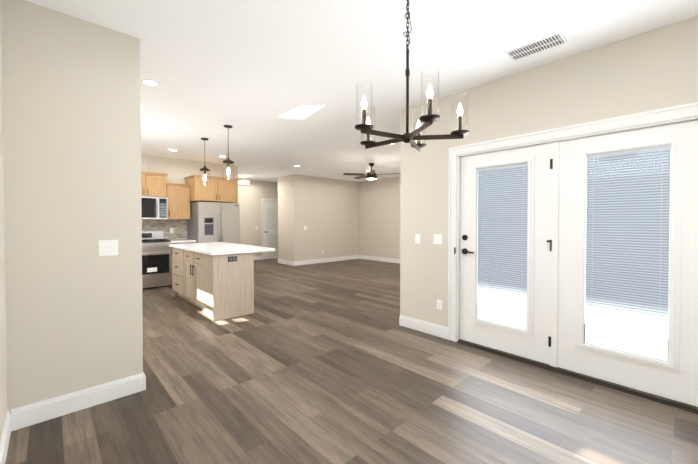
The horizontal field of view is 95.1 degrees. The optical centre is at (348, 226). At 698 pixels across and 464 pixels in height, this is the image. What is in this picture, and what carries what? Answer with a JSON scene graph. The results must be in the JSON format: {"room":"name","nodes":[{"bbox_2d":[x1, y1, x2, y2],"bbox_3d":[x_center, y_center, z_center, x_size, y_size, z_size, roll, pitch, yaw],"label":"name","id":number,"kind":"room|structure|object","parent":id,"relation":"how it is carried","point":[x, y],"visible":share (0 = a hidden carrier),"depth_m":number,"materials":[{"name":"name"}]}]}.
{"room":"dining room","nodes":[
{"label":"dining room","id":0,"kind":"room"},
{"bbox_2d":[0,0,11,440],"bbox_3d":[-2.579,-0.080,2.340,0.150,2.740,9.150,-1,1,-43],"label":"wall","id":1,"kind":"structure","parent":0,"point":[5,304],"depth_m":1.98,"materials":[{"name":"beige paint"}]},
{"bbox_2d":[4,0,143,408],"bbox_3d":[-1.926,-0.080,2.287,0.730,2.740,0.120,-1,1,-43],"label":"wall","id":2,"kind":"structure","parent":0,"point":[74,162],"depth_m":2.21,"materials":[{"name":"beige paint"}]},
{"bbox_2d":[98,240,117,255],"bbox_3d":[-1.766,0.160,2.346,0.116,0.115,0.016,-1,1,-43],"label":"switch plate","id":3,"kind":"object","parent":2,"relation":"attached to","point":[107,247],"visible":1,"depth_m":2.35,"materials":[{"name":"white plastic"}]},
{"bbox_2d":[144,155,239,219],"bbox_3d":[-4.243,-0.147,6.946,3.720,2.740,0.150,-1,1,-43],"label":"wall","id":4,"kind":"structure","parent":0,"point":[176,169],"depth_m":7.24,"materials":[{"name":"beige paint"}]},
{"bbox_2d":[141,171,168,198],"bbox_3d":[-4.237,-0.835,6.594,0.760,0.457,0.350,-1,1,-43],"label":"upper cabinet","id":5,"kind":"object","parent":4,"relation":"attached to","point":[151,185],"depth_m":6.58,"materials":[{"name":"brown wood"}]},
{"bbox_2d":[141,196,167,218],"bbox_3d":[-4.194,-0.372,6.554,0.754,0.453,0.476,-1,1,-43],"label":"microwave","id":6,"kind":"object","parent":5,"relation":"attached to","point":[154,207],"visible":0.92,"depth_m":6.51,"materials":[{"name":"silver metal"}]},
{"bbox_2d":[142,219,186,239],"bbox_3d":[-4.632,0.083,6.471,2.492,0.445,0.016,-1,1,-43],"label":"tile backsplash","id":7,"kind":"structure","parent":4,"relation":"attached to","point":[173,229],"depth_m":7.07,"materials":[{"name":"tile"}]},
{"bbox_2d":[168,183,189,218],"bbox_3d":[-3.789,-0.514,7.019,0.461,0.732,0.350,-1,1,-43],"label":"upper cabinet","id":8,"kind":"object","parent":4,"relation":"attached to","point":[180,197],"depth_m":6.89,"materials":[{"name":"brown wood"}]},
{"bbox_2d":[185,175,239,202],"bbox_3d":[-3.168,-0.817,7.398,0.959,0.517,0.640,-1,1,-43],"label":"upper cabinet","id":9,"kind":"object","parent":4,"relation":"attached to","point":[218,190],"depth_m":7.11,"materials":[{"name":"brown wood"}]},
{"bbox_2d":[240,180,275,255],"bbox_3d":[-2.826,-0.210,11.357,4.680,2.740,0.150,-1,1,-43],"label":"wall","id":10,"kind":"structure","parent":0,"point":[251,195],"depth_m":10.85,"materials":[{"name":"beige paint"}]},
{"bbox_2d":[261,198,277,259],"bbox_3d":[-2.730,0.091,11.435,0.950,2.135,0.173,-1,1,-43],"label":"door","id":11,"kind":"structure","parent":10,"relation":"attached to","point":[269,221],"depth_m":11.31,"materials":[{"name":"white wood"}]},
{"bbox_2d":[276,174,359,260],"bbox_3d":[-0.975,-0.202,10.829,2.700,2.740,0.950,-1,1,-43],"label":"wall","id":12,"kind":"structure","parent":0,"point":[329,209],"depth_m":10.19,"materials":[{"name":"beige paint"}]},
{"bbox_2d":[5,258,697,463],"bbox_3d":[-0.276,1.286,6.059,8.870,0.100,11.700,-1,1,-43],"label":"floor","id":13,"kind":"structure","parent":0,"point":[334,362],"depth_m":2.35,"materials":[{"name":"brown wood"}]},
{"bbox_2d":[142,231,171,287],"bbox_3d":[-4.103,0.673,6.472,0.754,1.115,0.742,-1,1,-43],"label":"gas range","id":14,"kind":"object","parent":13,"relation":"on","point":[156,260],"visible":0.52,"depth_m":6.34,"materials":[{"name":"silver metal"}]},
{"bbox_2d":[171,243,184,284],"bbox_3d":[-3.689,0.781,6.946,0.482,0.884,0.620,-1,1,-43],"label":"base cabinet","id":15,"kind":"object","parent":13,"relation":"on","point":[171,243],"depth_m":6.58,"materials":[{"name":"brown wood"}]},
{"bbox_2d":[169,239,195,242],"bbox_3d":[-3.683,0.319,6.934,0.487,0.040,0.635,-1,1,-43],"label":"countertop","id":16,"kind":"structure","parent":15,"relation":"on","point":[174,240],"depth_m":6.75,"materials":[{"name":"white stone"}]},
{"bbox_2d":[169,246,253,321],"bbox_3d":[-2.261,0.807,5.111,0.612,0.884,1.958,-1,1,-43],"label":"kitchen island","id":17,"kind":"object","parent":13,"relation":"on","point":[215,280],"depth_m":4.49,"materials":[{"name":"brown wood"}]},
{"bbox_2d":[169,242,274,253],"bbox_3d":[-2.144,0.344,5.213,0.935,0.040,2.040,-1,1,-43],"label":"island countertop","id":18,"kind":"structure","parent":17,"relation":"on","point":[210,247],"depth_m":4.77,"materials":[{"name":"white stone"}]},
{"bbox_2d":[187,202,239,243],"bbox_3d":[-3.100,0.345,7.342,0.910,1.745,0.838,-1,1,-43],"label":"refrigerator","id":19,"kind":"object","parent":13,"relation":"on","point":[207,222],"visible":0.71,"depth_m":7.03,"materials":[{"name":"silver metal"}]},
{"bbox_2d":[25,0,697,181],"bbox_3d":[-0.276,-1.554,6.018,8.870,0.100,11.700,-1,1,-43],"label":"ceiling","id":20,"kind":"structure","parent":0,"point":[250,71],"depth_m":2.79,"materials":[{"name":"white paint"}]},
{"bbox_2d":[141,79,159,85],"bbox_3d":[-2.018,-1.459,3.250,0.164,0.008,0.164,-1,1,-43],"label":"recessed light","id":21,"kind":"object","parent":20,"relation":"in","point":[149,82],"visible":1,"depth_m":3.23,"materials":[{"name":"white plastic"}]},
{"bbox_2d":[200,138,209,185],"bbox_3d":[-2.462,-1.093,5.456,0.164,0.805,0.164,-1,1,-43],"label":"pendant light","id":22,"kind":"object","parent":20,"relation":"hanging from","point":[204,169],"visible":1,"depth_m":5.44,"materials":[{"name":"black"}]},
{"bbox_2d":[223,125,233,180],"bbox_3d":[-1.792,-1.083,4.741,0.164,0.805,0.164,-1,1,-43],"label":"pendant light","id":23,"kind":"object","parent":20,"relation":"hanging from","point":[227,161],"visible":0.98,"depth_m":4.73,"materials":[{"name":"black"}]},
{"bbox_2d":[238,176,249,185],"bbox_3d":[-3.271,-1.412,9.928,0.344,0.295,0.344,-1,1,-43],"label":"drum ceiling light","id":24,"kind":"object","parent":20,"relation":"hanging from","point":[243,182],"visible":0.98,"depth_m":9.79,"materials":[{"name":"white glass"}]},
{"bbox_2d":[279,105,324,119],"bbox_3d":[-0.588,-1.476,4.144,0.330,0.001,0.810,-1,1,-43],"label":"skylight","id":25,"kind":"object","parent":20,"relation":"attached to","point":[302,112],"visible":1,"depth_m":4.14,"materials":[{"name":"white glass"}]},
{"bbox_2d":[343,163,399,190],"bbox_3d":[0.553,-1.191,7.788,1.352,0.675,1.359,-1,1,-43],"label":"ceiling fan","id":26,"kind":"object","parent":20,"relation":"hanging from","point":[371,174],"visible":1,"depth_m":7.66,"materials":[{"name":"brown metal"}]},
{"bbox_2d":[355,0,469,150],"bbox_3d":[0.330,-0.972,1.925,0.687,0.945,0.671,-1,1,-43],"label":"chandelier","id":27,"kind":"object","parent":20,"relation":"hanging from","point":[366,127],"visible":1,"depth_m":1.87,"materials":[{"name":"brown metal"}]},
{"bbox_2d":[504,31,567,61],"bbox_3d":[1.512,-1.448,2.597,0.210,0.011,0.410,-1,1,-43],"label":"ceiling vent","id":28,"kind":"object","parent":20,"relation":"in","point":[540,45],"visible":1,"depth_m":2.58,"materials":[{"name":"white metal"}]},
{"bbox_2d":[360,177,399,258],"bbox_3d":[1.611,-0.193,10.182,0.150,2.740,7.930,-1,1,-43],"label":"wall","id":29,"kind":"structure","parent":0,"point":[379,205],"depth_m":10.67,"materials":[{"name":"beige paint"}]},
{"bbox_2d":[396,107,411,316],"bbox_3d":[2.453,-0.128,5.649,4.780,2.740,0.160,-1,1,-43],"label":"wall","id":30,"kind":"structure","parent":0,"point":[405,254],"depth_m":4.01,"materials":[{"name":"beige paint"}]},
{"bbox_2d":[412,16,697,326],"bbox_3d":[1.964,-0.087,2.793,0.160,2.740,3.300,-1,1,-43],"label":"wall","id":31,"kind":"structure","parent":0,"point":[657,68],"depth_m":2.91,"materials":[{"name":"beige paint"}]},
{"bbox_2d":[0,255,447,463],"bbox_3d":[-0.276,1.169,6.057,8.270,0.135,11.100,-1,1,-43],"label":"baseboard","id":32,"kind":"structure","parent":31,"relation":"attached to","point":[35,413],"depth_m":2.29,"materials":[{"name":"white wood"}]},
{"bbox_2d":[415,234,419,243],"bbox_3d":[0.833,0.152,3.874,0.016,0.115,0.070,-1,1,-43],"label":"light switch","id":33,"kind":"object","parent":31,"relation":"attached to","point":[417,238],"visible":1,"depth_m":3.88,"materials":[{"name":"white plastic"}]},
{"bbox_2d":[433,234,442,244],"bbox_3d":[1.021,0.150,3.674,0.016,0.115,0.116,-1,1,-43],"label":"light switch","id":34,"kind":"object","parent":31,"relation":"attached to","point":[437,238],"visible":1,"depth_m":3.67,"materials":[{"name":"white plastic"}]},
{"bbox_2d":[437,299,442,309],"bbox_3d":[1.041,0.901,3.669,0.008,0.115,0.070,-1,1,-43],"label":"outlet","id":35,"kind":"object","parent":31,"relation":"attached to","point":[439,304],"visible":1,"depth_m":3.67,"materials":[{"name":"white plastic"}]},
{"bbox_2d":[448,102,697,413],"bbox_3d":[1.867,0.211,2.877,0.181,2.142,2.034,-1,1,-43],"label":"french door","id":36,"kind":"structure","parent":31,"relation":"attached to","point":[531,244],"depth_m":2.69,"materials":[{"name":"white wood"}]},
{"label":"outside","id":37,"kind":"structure","parent":0,"visible":0},
{"bbox_2d":[477,144,670,336],"bbox_3d":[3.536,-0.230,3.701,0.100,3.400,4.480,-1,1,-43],"label":"window blind","id":38,"kind":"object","parent":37,"point":[585,240],"depth_m":4.14,"materials":[{"name":"white"}]}
]}

